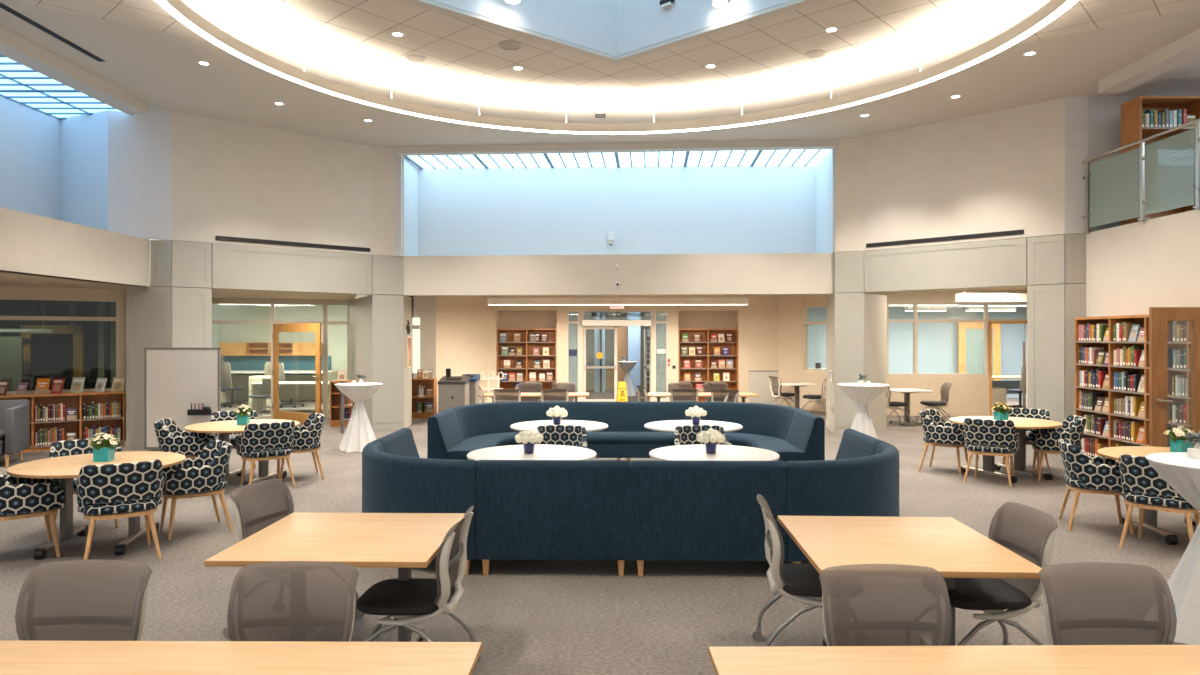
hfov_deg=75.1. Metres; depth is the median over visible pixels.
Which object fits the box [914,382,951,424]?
mesh chair
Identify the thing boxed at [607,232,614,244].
wall speaker
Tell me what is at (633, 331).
wall
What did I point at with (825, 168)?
wall
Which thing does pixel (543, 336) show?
book
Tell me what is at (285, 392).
desk
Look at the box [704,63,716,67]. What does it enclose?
recessed light
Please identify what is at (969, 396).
wall
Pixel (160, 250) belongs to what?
wall
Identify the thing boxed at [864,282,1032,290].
ceiling
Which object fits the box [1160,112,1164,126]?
book
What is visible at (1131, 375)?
book
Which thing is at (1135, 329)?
book
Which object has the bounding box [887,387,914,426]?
mesh chair
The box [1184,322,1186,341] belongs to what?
book
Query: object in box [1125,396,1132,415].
book
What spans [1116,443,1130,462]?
book
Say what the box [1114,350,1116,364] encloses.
book
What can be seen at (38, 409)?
book
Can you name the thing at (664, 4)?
sensor
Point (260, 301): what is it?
window
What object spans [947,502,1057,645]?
mesh chair
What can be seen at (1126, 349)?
book
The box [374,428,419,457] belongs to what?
cushion
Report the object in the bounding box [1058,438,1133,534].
tub chair
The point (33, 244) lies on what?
wall
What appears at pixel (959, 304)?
light
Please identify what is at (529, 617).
floor
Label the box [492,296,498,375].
wall
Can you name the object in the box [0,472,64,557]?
tub chair
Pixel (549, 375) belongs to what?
book
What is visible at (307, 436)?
tub chair
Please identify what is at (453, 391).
waste bin
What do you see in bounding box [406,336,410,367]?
framed picture
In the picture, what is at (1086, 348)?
book
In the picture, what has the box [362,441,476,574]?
banquette section
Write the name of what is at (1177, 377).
book
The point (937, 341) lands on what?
window
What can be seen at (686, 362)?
book
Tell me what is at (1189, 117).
book
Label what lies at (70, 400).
bookcase
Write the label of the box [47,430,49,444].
book
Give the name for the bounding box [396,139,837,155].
trim
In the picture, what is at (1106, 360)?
book
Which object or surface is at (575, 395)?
table
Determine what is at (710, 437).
flower arrangement
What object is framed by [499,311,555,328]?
wall niche
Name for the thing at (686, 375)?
book
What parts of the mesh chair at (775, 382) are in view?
frame, backrest, seat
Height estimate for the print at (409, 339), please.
0.576 m
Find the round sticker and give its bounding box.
[596,352,602,358]
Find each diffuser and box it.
[488,304,747,304]
[889,305,957,305]
[956,300,1025,301]
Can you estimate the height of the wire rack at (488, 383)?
0.984 m
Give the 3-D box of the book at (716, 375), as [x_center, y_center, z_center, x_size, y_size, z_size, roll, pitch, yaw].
[3.086,1.047,20.663,0.155,0.207,0.067,0,0,-5]
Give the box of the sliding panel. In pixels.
[1023,341,1025,407]
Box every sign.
[592,312,644,316]
[610,305,623,308]
[616,382,627,401]
[656,346,665,392]
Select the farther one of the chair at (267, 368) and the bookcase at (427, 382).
the chair at (267, 368)
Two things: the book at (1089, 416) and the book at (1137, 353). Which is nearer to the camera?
the book at (1137, 353)
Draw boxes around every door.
[272,323,320,422]
[584,327,616,401]
[642,327,650,401]
[958,322,1000,379]
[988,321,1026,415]
[1149,307,1199,447]
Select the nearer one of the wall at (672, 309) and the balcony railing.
the balcony railing
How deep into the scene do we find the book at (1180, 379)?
9.66 m
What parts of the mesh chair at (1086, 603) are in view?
frame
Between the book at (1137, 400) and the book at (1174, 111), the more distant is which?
the book at (1174, 111)
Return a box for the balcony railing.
[1082,118,1199,233]
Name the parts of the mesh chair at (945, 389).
seat, backrest, frame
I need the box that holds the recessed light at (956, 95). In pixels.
[950,94,961,97]
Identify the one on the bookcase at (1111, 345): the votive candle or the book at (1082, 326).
the book at (1082, 326)
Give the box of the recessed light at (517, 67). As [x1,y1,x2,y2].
[512,65,523,69]
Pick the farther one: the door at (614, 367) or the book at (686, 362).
the book at (686, 362)
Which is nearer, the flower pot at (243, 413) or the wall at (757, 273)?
the flower pot at (243, 413)
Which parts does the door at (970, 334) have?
glass panel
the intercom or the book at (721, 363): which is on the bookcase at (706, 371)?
the book at (721, 363)
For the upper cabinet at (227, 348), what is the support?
attached to the wall at (337, 334)
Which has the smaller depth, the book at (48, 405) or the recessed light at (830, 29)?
the recessed light at (830, 29)
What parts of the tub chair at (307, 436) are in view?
leg, seat, backrest, leg, leg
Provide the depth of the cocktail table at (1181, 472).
4.72 m
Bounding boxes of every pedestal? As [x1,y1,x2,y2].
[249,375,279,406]
[992,387,1006,406]
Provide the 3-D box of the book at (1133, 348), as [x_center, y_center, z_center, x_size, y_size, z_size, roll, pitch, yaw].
[7.278,0.252,10.540,0.180,0.274,0.059,0,0,0]
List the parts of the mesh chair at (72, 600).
frame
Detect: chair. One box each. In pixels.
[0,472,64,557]
[15,560,152,640]
[49,438,121,534]
[76,459,163,559]
[153,418,212,458]
[160,440,232,539]
[209,411,257,474]
[221,362,244,406]
[221,388,230,407]
[222,479,364,637]
[227,561,358,641]
[235,421,295,487]
[247,379,270,414]
[264,362,270,374]
[276,413,324,479]
[279,363,303,407]
[356,506,481,662]
[478,386,483,403]
[493,389,520,402]
[518,382,541,401]
[535,425,586,447]
[541,389,568,401]
[551,382,575,400]
[636,385,648,401]
[668,382,692,401]
[670,389,697,401]
[675,425,731,445]
[703,382,727,401]
[711,390,738,401]
[723,391,737,401]
[752,494,821,645]
[769,376,799,408]
[801,379,825,416]
[819,564,951,645]
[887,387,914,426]
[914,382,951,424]
[918,409,967,474]
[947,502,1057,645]
[963,418,1020,486]
[1002,408,1049,470]
[1008,365,1022,407]
[1029,415,1086,480]
[1038,562,1176,644]
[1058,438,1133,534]
[1119,454,1199,547]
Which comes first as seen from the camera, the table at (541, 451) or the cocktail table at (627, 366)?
the table at (541, 451)
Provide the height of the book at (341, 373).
0.217 m
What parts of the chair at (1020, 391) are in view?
seat, backrest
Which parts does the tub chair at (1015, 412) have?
seat, backrest, leg, leg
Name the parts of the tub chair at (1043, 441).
leg, leg, seat, backrest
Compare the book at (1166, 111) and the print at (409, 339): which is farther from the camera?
the print at (409, 339)
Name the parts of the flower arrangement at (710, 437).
pot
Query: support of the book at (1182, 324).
on the bookcase at (1111, 345)
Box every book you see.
[0,380,9,395]
[16,382,27,394]
[35,378,49,393]
[35,405,36,421]
[37,408,39,421]
[37,431,39,445]
[40,405,42,421]
[40,428,41,445]
[42,429,44,445]
[44,428,46,444]
[45,407,47,420]
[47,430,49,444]
[48,405,49,420]
[50,404,52,420]
[50,428,51,444]
[51,378,64,393]
[52,404,54,420]
[54,427,56,441]
[55,405,57,420]
[57,404,59,420]
[59,429,61,440]
[60,403,62,419]
[63,405,64,419]
[66,407,76,419]
[66,432,75,439]
[70,377,84,392]
[82,403,85,418]
[82,429,84,438]
[84,427,87,438]
[86,406,88,418]
[89,406,91,418]
[91,402,94,418]
[92,425,95,437]
[94,378,106,391]
[95,405,97,418]
[97,403,99,417]
[100,403,102,417]
[103,404,105,417]
[105,403,108,417]
[110,402,113,417]
[111,377,123,390]
[112,424,114,435]
[113,401,115,417]
[115,427,117,438]
[116,402,118,417]
[117,427,120,439]
[338,370,345,380]
[348,408,350,420]
[417,370,422,377]
[419,402,422,412]
[423,370,427,377]
[423,387,425,396]
[425,402,432,412]
[426,388,432,396]
[428,370,432,377]
[500,333,506,341]
[501,346,507,354]
[501,373,507,380]
[504,360,509,367]
[509,348,514,354]
[509,373,514,380]
[513,333,519,341]
[516,348,521,354]
[516,360,521,367]
[517,373,522,380]
[529,372,535,380]
[530,334,535,341]
[533,333,539,341]
[533,348,538,354]
[534,360,539,367]
[539,373,544,380]
[541,334,546,341]
[543,347,548,354]
[543,360,549,367]
[546,372,552,380]
[681,347,687,354]
[682,334,688,341]
[684,360,689,367]
[684,373,689,380]
[689,347,694,354]
[694,334,699,341]
[695,360,701,367]
[695,372,700,380]
[696,346,702,354]
[696,382,702,390]
[711,333,716,341]
[711,361,716,367]
[713,373,719,380]
[714,347,719,354]
[718,334,723,341]
[718,360,724,367]
[723,348,728,354]
[723,373,728,380]
[726,333,732,341]
[726,360,732,367]
[1079,325,1080,340]
[1079,346,1080,363]
[1079,390,1093,408]
[1079,413,1092,416]
[1080,371,1081,385]
[1080,436,1093,445]
[1081,325,1086,340]
[1081,346,1094,363]
[1082,371,1083,386]
[1082,392,1089,408]
[1082,438,1084,450]
[1083,347,1084,363]
[1084,327,1086,340]
[1084,371,1085,386]
[1084,394,1087,408]
[1084,415,1086,431]
[1085,347,1089,363]
[1085,438,1086,453]
[1086,370,1090,386]
[1086,395,1087,409]
[1087,323,1100,340]
[1087,414,1098,432]
[1087,438,1094,454]
[1088,348,1089,363]
[1088,393,1089,409]
[1089,324,1096,340]
[1089,372,1090,386]
[1089,416,1090,432]
[1090,347,1103,363]
[1090,392,1103,409]
[1090,439,1094,455]
[1091,370,1095,386]
[1091,415,1105,433]
[1092,325,1096,340]
[1092,350,1104,363]
[1093,373,1095,387]
[1093,418,1095,433]
[1093,441,1094,455]
[1094,326,1096,340]
[1094,397,1104,411]
[1095,438,1108,455]
[1096,351,1105,364]
[1096,369,1108,387]
[1096,418,1097,434]
[1097,324,1108,340]
[1097,443,1108,455]
[1098,371,1108,387]
[1098,418,1108,434]
[1099,325,1108,340]
[1102,374,1108,388]
[1102,397,1108,412]
[1103,327,1108,340]
[1103,351,1108,364]
[1103,421,1108,436]
[1114,324,1115,340]
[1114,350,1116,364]
[1114,372,1121,389]
[1114,398,1118,413]
[1114,420,1118,437]
[1116,323,1122,340]
[1116,374,1118,389]
[1116,399,1118,413]
[1116,422,1118,438]
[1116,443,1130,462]
[1117,348,1122,365]
[1119,326,1122,340]
[1119,373,1121,389]
[1119,398,1124,414]
[1119,420,1134,438]
[1120,349,1122,365]
[1122,372,1123,390]
[1123,322,1136,340]
[1123,346,1130,365]
[1123,399,1124,414]
[1123,421,1137,439]
[1124,323,1138,340]
[1124,371,1138,390]
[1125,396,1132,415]
[1126,349,1127,365]
[1126,422,1130,440]
[1128,325,1140,340]
[1128,347,1130,365]
[1128,375,1130,390]
[1128,399,1129,415]
[1129,425,1130,440]
[1130,397,1132,415]
[1131,346,1143,365]
[1131,375,1132,391]
[1131,422,1143,441]
[1133,374,1143,391]
[1133,396,1143,416]
[1134,350,1141,366]
[1136,426,1143,443]
[1137,328,1143,341]
[1137,375,1143,392]
[1137,402,1143,417]
[1138,350,1143,366]
[1142,109,1143,126]
[1144,110,1153,126]
[1144,113,1148,126]
[1154,110,1157,126]
[1158,109,1168,126]
[1158,113,1160,126]
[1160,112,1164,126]
[1167,322,1170,341]
[1167,348,1171,367]
[1167,373,1171,393]
[1167,399,1169,419]
[1167,426,1171,445]
[1169,111,1172,126]
[1172,378,1174,395]
[1172,405,1175,422]
[1173,110,1176,126]
[1173,321,1186,341]
[1173,350,1176,368]
[1175,375,1186,395]
[1176,403,1186,422]
[1177,109,1181,125]
[1177,325,1180,341]
[1177,350,1179,368]
[1179,378,1181,395]
[1179,405,1183,423]
[1180,349,1183,368]
[1181,323,1183,341]
[1182,109,1186,123]
[1182,377,1186,396]
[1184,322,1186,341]
[1184,347,1186,368]
[1184,404,1186,423]
[1187,115,1195,126]
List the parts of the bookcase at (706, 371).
panel, shelf, shelf, panel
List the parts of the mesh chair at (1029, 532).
leg, seat, leg, leg, backrest, frame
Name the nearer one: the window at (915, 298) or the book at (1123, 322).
the book at (1123, 322)
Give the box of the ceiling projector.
[594,111,606,117]
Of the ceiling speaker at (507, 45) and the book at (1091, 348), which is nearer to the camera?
the ceiling speaker at (507, 45)
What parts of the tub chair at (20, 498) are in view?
seat, backrest, leg, leg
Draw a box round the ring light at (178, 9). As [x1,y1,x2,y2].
[155,0,1077,133]
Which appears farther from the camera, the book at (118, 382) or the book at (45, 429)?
the book at (118, 382)
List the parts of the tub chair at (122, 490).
leg, backrest, seat, leg, leg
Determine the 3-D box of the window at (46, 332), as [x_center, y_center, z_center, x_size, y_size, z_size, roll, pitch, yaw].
[-9.472,0.470,12.940,3.302,2.720,0.230,0,0,-34]
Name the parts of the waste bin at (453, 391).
lid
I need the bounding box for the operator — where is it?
[582,320,651,326]
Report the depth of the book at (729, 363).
20.66 m
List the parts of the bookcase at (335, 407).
panel, panel, shelf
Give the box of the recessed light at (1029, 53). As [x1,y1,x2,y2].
[1022,51,1037,55]
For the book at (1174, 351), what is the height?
0.233 m
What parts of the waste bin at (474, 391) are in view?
lid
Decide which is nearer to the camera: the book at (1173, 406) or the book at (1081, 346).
the book at (1173, 406)
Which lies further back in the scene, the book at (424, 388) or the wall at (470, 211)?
the book at (424, 388)
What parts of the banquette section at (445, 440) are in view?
backrest, seat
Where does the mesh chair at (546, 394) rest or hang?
on the floor
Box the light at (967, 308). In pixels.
[965,306,1015,310]
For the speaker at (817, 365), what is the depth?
20.75 m
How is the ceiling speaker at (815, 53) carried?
attached to the ceiling tiles
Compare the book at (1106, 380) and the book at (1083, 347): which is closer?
the book at (1106, 380)
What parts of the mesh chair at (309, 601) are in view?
frame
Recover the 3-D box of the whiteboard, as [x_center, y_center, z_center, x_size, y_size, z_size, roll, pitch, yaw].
[-6.665,0.995,12.575,1.176,1.670,0.350,0,0,-2]
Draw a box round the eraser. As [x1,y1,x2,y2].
[203,406,209,410]
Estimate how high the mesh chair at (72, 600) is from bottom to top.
0.896 m
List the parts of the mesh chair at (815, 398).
seat, frame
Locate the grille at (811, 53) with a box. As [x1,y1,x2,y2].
[806,51,823,56]
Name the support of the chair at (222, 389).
on the floor
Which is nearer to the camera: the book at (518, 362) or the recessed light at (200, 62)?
the recessed light at (200, 62)
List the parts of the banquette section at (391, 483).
leg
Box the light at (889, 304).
[889,304,958,305]
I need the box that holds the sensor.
[660,0,673,8]
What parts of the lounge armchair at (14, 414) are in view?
seat, leg, armrest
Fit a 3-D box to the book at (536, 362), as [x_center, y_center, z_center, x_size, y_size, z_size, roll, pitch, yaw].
[-1.661,0.708,20.664,0.161,0.215,0.069,0,0,-7]
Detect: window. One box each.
[0,54,133,119]
[0,286,125,435]
[212,298,348,418]
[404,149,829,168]
[412,318,419,372]
[801,291,866,374]
[867,290,1026,376]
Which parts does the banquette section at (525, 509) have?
leg, leg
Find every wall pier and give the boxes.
[126,287,171,440]
[172,287,211,347]
[1065,96,1087,233]
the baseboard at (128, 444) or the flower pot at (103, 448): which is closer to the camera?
the flower pot at (103, 448)
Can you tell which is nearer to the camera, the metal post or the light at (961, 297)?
the metal post
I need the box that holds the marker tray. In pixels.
[187,409,211,414]
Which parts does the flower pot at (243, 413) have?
pot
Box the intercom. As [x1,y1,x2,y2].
[446,368,450,377]
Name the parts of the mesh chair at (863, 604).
frame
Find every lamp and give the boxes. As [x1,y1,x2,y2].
[505,0,519,3]
[712,0,727,6]
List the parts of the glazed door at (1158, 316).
lever handle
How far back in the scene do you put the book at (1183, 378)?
9.61 m
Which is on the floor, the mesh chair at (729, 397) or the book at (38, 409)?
the mesh chair at (729, 397)
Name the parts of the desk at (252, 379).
drawer, drawer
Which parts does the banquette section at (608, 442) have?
backrest, seat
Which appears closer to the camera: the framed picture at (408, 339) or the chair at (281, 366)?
the framed picture at (408, 339)
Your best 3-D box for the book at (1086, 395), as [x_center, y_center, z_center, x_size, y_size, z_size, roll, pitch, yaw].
[7.280,0.957,11.513,0.187,0.215,0.048,0,0,0]
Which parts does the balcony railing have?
post, glass panel, handrail, post, glass panel, post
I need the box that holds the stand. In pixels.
[569,356,575,383]
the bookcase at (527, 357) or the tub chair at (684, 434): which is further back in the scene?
the bookcase at (527, 357)
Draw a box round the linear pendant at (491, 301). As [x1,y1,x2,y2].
[488,295,747,304]
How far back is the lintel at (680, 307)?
20.50 m
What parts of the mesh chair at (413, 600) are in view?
leg, leg, seat, leg, backrest, frame, leg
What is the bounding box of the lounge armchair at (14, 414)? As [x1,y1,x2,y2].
[0,399,29,466]
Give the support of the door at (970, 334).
on the floor
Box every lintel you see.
[496,295,555,310]
[567,295,667,308]
[678,295,737,310]
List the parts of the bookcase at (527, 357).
panel, shelf, shelf, panel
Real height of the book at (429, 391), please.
0.197 m
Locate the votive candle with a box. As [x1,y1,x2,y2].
[1187,448,1199,457]
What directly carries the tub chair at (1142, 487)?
on the floor
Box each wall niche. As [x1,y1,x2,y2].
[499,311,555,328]
[678,311,735,328]
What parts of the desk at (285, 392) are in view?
panel, modesty panel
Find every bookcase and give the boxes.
[0,390,124,451]
[329,380,358,426]
[412,378,436,418]
[497,329,555,400]
[678,329,737,401]
[1075,314,1190,463]
[1121,96,1199,224]
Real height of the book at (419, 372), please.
0.196 m
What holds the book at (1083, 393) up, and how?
on the bookcase at (1111, 345)
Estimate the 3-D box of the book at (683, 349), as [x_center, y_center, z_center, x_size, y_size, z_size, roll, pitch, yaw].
[2.235,0.362,20.665,0.165,0.221,0.070,0,0,-8]
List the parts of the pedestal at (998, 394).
drawer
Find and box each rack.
[469,371,503,402]
[644,329,649,392]
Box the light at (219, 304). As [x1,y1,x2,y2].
[219,304,257,304]
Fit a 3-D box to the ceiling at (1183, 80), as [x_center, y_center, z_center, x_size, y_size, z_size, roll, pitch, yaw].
[10.110,-3.835,5.350,4.980,0.170,17.700,0,0,0]
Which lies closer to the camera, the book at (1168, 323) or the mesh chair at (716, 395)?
the book at (1168, 323)
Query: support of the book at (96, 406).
on the bookcase at (70, 400)
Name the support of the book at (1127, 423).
on the bookcase at (1111, 345)
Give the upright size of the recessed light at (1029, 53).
0.013 m
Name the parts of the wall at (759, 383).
rail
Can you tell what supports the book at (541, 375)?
on the bookcase at (527, 357)
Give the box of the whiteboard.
[144,347,220,450]
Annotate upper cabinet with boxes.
[219,342,244,355]
[245,342,268,355]
[269,342,292,355]
[293,342,321,355]
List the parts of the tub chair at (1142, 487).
leg, leg, backrest, seat, leg, leg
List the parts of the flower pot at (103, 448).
pot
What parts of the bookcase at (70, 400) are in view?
shelf, shelf, shelf, panel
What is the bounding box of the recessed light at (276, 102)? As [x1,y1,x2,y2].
[273,101,284,104]
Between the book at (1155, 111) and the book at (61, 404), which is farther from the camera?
the book at (61, 404)
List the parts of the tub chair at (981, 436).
leg, leg, seat, backrest, leg, leg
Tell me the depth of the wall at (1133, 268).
10.80 m
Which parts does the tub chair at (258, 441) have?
leg, leg, backrest, seat, leg, leg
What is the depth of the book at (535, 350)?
20.65 m
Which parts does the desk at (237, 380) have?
panel, modesty panel, panel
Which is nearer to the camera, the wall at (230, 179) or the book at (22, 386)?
the book at (22, 386)
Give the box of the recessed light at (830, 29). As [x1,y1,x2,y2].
[824,26,838,32]
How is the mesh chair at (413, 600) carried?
on the floor
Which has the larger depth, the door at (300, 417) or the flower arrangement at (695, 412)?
the door at (300, 417)
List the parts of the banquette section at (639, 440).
seat, backrest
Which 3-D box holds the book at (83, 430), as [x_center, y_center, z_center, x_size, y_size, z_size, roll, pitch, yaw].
[-8.604,1.635,12.994,0.029,0.217,0.175,0,0,-37]
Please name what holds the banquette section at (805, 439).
on the floor
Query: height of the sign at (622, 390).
0.720 m
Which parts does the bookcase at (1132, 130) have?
panel, panel, shelf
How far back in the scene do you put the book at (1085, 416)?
11.55 m
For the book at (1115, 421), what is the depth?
10.88 m
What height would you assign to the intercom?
0.220 m
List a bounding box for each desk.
[221,370,337,403]
[251,381,329,412]
[992,376,1022,393]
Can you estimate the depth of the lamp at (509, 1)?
9.14 m
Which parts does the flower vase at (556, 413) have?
pot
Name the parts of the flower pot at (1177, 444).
pot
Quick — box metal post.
[341,381,343,432]
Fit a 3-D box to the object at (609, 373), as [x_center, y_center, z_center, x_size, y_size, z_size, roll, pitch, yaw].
[-0.506,1.380,27.450,2.950,0.900,0.580,0,0,0]
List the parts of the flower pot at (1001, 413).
pot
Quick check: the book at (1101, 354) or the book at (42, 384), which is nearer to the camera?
the book at (1101, 354)
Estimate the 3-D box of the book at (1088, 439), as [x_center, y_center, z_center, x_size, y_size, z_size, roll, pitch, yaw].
[7.276,1.614,11.487,0.172,0.250,0.059,0,0,0]
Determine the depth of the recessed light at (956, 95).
12.10 m
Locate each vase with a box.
[357,374,366,379]
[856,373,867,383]
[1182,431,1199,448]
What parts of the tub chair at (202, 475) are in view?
leg, leg, seat, backrest, leg, leg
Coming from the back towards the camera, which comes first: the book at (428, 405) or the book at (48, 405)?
the book at (428, 405)
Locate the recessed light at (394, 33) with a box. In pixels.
[390,31,404,36]
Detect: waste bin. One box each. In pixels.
[438,376,469,412]
[462,374,479,404]
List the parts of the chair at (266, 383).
seat, backrest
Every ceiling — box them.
[0,0,1199,147]
[0,270,356,299]
[355,294,366,298]
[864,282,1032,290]
[1092,57,1199,96]
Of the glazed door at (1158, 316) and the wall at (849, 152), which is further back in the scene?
the wall at (849, 152)
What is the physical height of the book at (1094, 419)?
0.236 m
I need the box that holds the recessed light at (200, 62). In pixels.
[197,60,210,65]
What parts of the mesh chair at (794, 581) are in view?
leg, backrest, frame, leg, seat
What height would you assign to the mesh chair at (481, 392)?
0.896 m
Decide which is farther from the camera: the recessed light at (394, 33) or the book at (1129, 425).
the book at (1129, 425)
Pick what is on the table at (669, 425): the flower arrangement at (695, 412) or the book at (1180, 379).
the flower arrangement at (695, 412)
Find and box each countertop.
[231,370,337,372]
[251,381,329,384]
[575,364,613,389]
[992,376,1020,378]
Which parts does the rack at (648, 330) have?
frame, panel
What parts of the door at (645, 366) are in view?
door frame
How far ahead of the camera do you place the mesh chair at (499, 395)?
14.20 m
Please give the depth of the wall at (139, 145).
12.69 m
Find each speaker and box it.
[406,55,425,61]
[498,41,520,49]
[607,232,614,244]
[805,50,824,57]
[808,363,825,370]
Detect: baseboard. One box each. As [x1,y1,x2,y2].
[125,441,143,447]
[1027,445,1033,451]
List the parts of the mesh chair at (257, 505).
frame, backrest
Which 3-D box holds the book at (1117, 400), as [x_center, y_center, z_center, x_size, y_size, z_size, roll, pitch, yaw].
[7.267,0.961,10.831,0.170,0.207,0.060,0,0,0]
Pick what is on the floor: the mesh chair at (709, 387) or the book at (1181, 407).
the mesh chair at (709, 387)
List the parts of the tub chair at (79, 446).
seat, backrest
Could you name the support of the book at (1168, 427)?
on the bookcase at (1111, 345)
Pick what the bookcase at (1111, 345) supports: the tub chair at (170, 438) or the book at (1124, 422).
the book at (1124, 422)
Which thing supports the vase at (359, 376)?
on the cocktail table at (359, 432)
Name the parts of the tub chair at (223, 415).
seat, backrest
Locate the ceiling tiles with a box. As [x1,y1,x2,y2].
[23,0,1199,95]
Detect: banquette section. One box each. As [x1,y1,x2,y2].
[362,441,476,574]
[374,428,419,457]
[427,408,496,459]
[452,401,542,445]
[475,460,630,575]
[542,401,623,459]
[623,402,704,460]
[631,460,787,575]
[704,402,798,446]
[752,409,824,461]
[786,442,898,563]
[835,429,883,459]
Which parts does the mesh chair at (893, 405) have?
frame, seat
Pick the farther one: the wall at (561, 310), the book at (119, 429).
the wall at (561, 310)
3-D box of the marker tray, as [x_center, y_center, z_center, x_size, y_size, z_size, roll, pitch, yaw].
[-6.368,1.189,12.402,0.360,0.090,0.055,0,0,-2]
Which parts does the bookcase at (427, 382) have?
panel, panel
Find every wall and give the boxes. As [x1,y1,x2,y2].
[0,96,59,219]
[0,207,149,286]
[60,110,107,230]
[108,108,171,239]
[150,240,171,286]
[172,111,371,294]
[172,240,211,287]
[212,304,346,400]
[224,356,330,374]
[372,146,403,423]
[394,148,417,257]
[404,253,834,295]
[408,296,419,377]
[418,165,815,255]
[420,296,435,377]
[431,0,615,55]
[436,296,491,412]
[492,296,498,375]
[556,295,566,381]
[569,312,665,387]
[616,0,791,55]
[617,326,627,388]
[628,312,639,391]
[668,295,677,401]
[736,295,777,402]
[749,370,777,404]
[778,294,800,406]
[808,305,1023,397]
[816,148,834,252]
[835,137,864,426]
[864,97,1064,431]
[887,376,989,415]
[1024,306,1025,341]
[1026,283,1085,407]
[1065,234,1085,418]
[1086,210,1199,316]
[1088,96,1131,231]
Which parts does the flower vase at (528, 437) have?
pot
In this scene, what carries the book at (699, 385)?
on the bookcase at (706, 371)
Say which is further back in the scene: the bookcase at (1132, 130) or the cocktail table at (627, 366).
the cocktail table at (627, 366)
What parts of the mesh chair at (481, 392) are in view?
frame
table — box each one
[0,640,481,674]
[6,451,185,559]
[184,419,299,485]
[205,512,464,641]
[335,382,382,451]
[467,444,596,460]
[478,393,588,402]
[510,420,607,431]
[618,361,636,395]
[644,420,742,432]
[647,393,759,402]
[649,444,779,460]
[709,645,1199,674]
[777,516,1041,645]
[781,383,817,412]
[837,383,889,438]
[889,389,932,425]
[949,416,1062,482]
[1097,446,1195,544]
[1145,452,1199,644]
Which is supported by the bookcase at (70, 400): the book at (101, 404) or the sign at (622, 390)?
the book at (101, 404)
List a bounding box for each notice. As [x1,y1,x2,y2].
[569,349,576,355]
[657,349,664,353]
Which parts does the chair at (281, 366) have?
backrest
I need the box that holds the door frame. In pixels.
[567,309,667,401]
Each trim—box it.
[0,2,104,61]
[0,26,147,113]
[215,236,369,251]
[395,0,824,64]
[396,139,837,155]
[594,312,599,391]
[600,312,601,391]
[602,312,604,391]
[866,229,1023,247]
[1098,29,1199,92]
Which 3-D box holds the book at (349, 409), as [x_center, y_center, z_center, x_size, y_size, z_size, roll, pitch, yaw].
[-5.165,1.583,16.099,0.053,0.252,0.184,0,0,-12]
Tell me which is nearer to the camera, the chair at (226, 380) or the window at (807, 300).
the window at (807, 300)
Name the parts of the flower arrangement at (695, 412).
pot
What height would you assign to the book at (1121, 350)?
0.228 m
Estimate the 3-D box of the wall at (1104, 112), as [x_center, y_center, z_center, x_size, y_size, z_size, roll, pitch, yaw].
[7.910,-2.745,12.175,0.680,2.250,0.150,0,0,0]
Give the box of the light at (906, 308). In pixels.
[904,306,946,310]
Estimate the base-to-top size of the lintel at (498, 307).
0.410 m
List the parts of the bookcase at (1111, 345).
panel, shelf, shelf, shelf, shelf, shelf, shelf, shelf, shelf, shelf, shelf, panel, shelf, shelf, shelf, shelf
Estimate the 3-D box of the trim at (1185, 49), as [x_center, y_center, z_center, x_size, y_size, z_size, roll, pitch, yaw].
[7.450,-3.660,3.950,0.340,0.181,14.900,0,0,0]
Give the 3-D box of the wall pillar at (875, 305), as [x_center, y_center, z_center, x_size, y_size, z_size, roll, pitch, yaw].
[5.098,0.495,15.258,1.325,2.670,1.401,0,0,0]
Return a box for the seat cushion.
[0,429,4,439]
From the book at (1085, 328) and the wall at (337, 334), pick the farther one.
the wall at (337, 334)
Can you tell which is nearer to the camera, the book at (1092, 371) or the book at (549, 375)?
the book at (1092, 371)
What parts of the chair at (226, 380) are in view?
backrest, seat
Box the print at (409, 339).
[408,338,410,365]
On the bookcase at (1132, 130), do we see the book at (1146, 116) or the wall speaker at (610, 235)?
the book at (1146, 116)
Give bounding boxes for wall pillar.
[349,295,411,430]
[826,293,886,434]
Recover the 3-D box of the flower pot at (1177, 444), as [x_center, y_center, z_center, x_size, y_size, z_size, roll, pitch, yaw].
[5.548,0.971,7.458,0.248,0.256,0.264,0,0,13]
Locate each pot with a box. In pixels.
[88,433,119,461]
[234,404,252,424]
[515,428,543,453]
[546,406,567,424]
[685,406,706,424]
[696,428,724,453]
[991,402,1010,419]
[1164,426,1194,451]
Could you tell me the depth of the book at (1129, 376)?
10.59 m
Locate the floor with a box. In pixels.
[0,388,1195,674]
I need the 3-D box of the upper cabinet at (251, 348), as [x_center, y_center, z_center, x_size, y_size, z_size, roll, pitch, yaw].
[-9.764,0.327,22.375,0.679,0.370,0.350,0,0,0]
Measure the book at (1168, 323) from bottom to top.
0.248 m
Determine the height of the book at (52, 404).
0.262 m
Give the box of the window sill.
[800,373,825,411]
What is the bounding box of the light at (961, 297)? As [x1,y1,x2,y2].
[956,287,1026,301]
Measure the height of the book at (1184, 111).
0.269 m
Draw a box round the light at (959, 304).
[959,304,1025,305]
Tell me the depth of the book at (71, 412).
12.85 m
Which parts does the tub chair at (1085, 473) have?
leg, leg, seat, backrest, leg, leg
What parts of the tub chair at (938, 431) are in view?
leg, leg, backrest, seat, leg, leg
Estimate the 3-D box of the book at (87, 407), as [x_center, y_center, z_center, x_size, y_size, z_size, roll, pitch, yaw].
[-8.556,1.248,13.015,0.036,0.211,0.162,0,0,-37]
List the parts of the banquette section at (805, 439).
seat, backrest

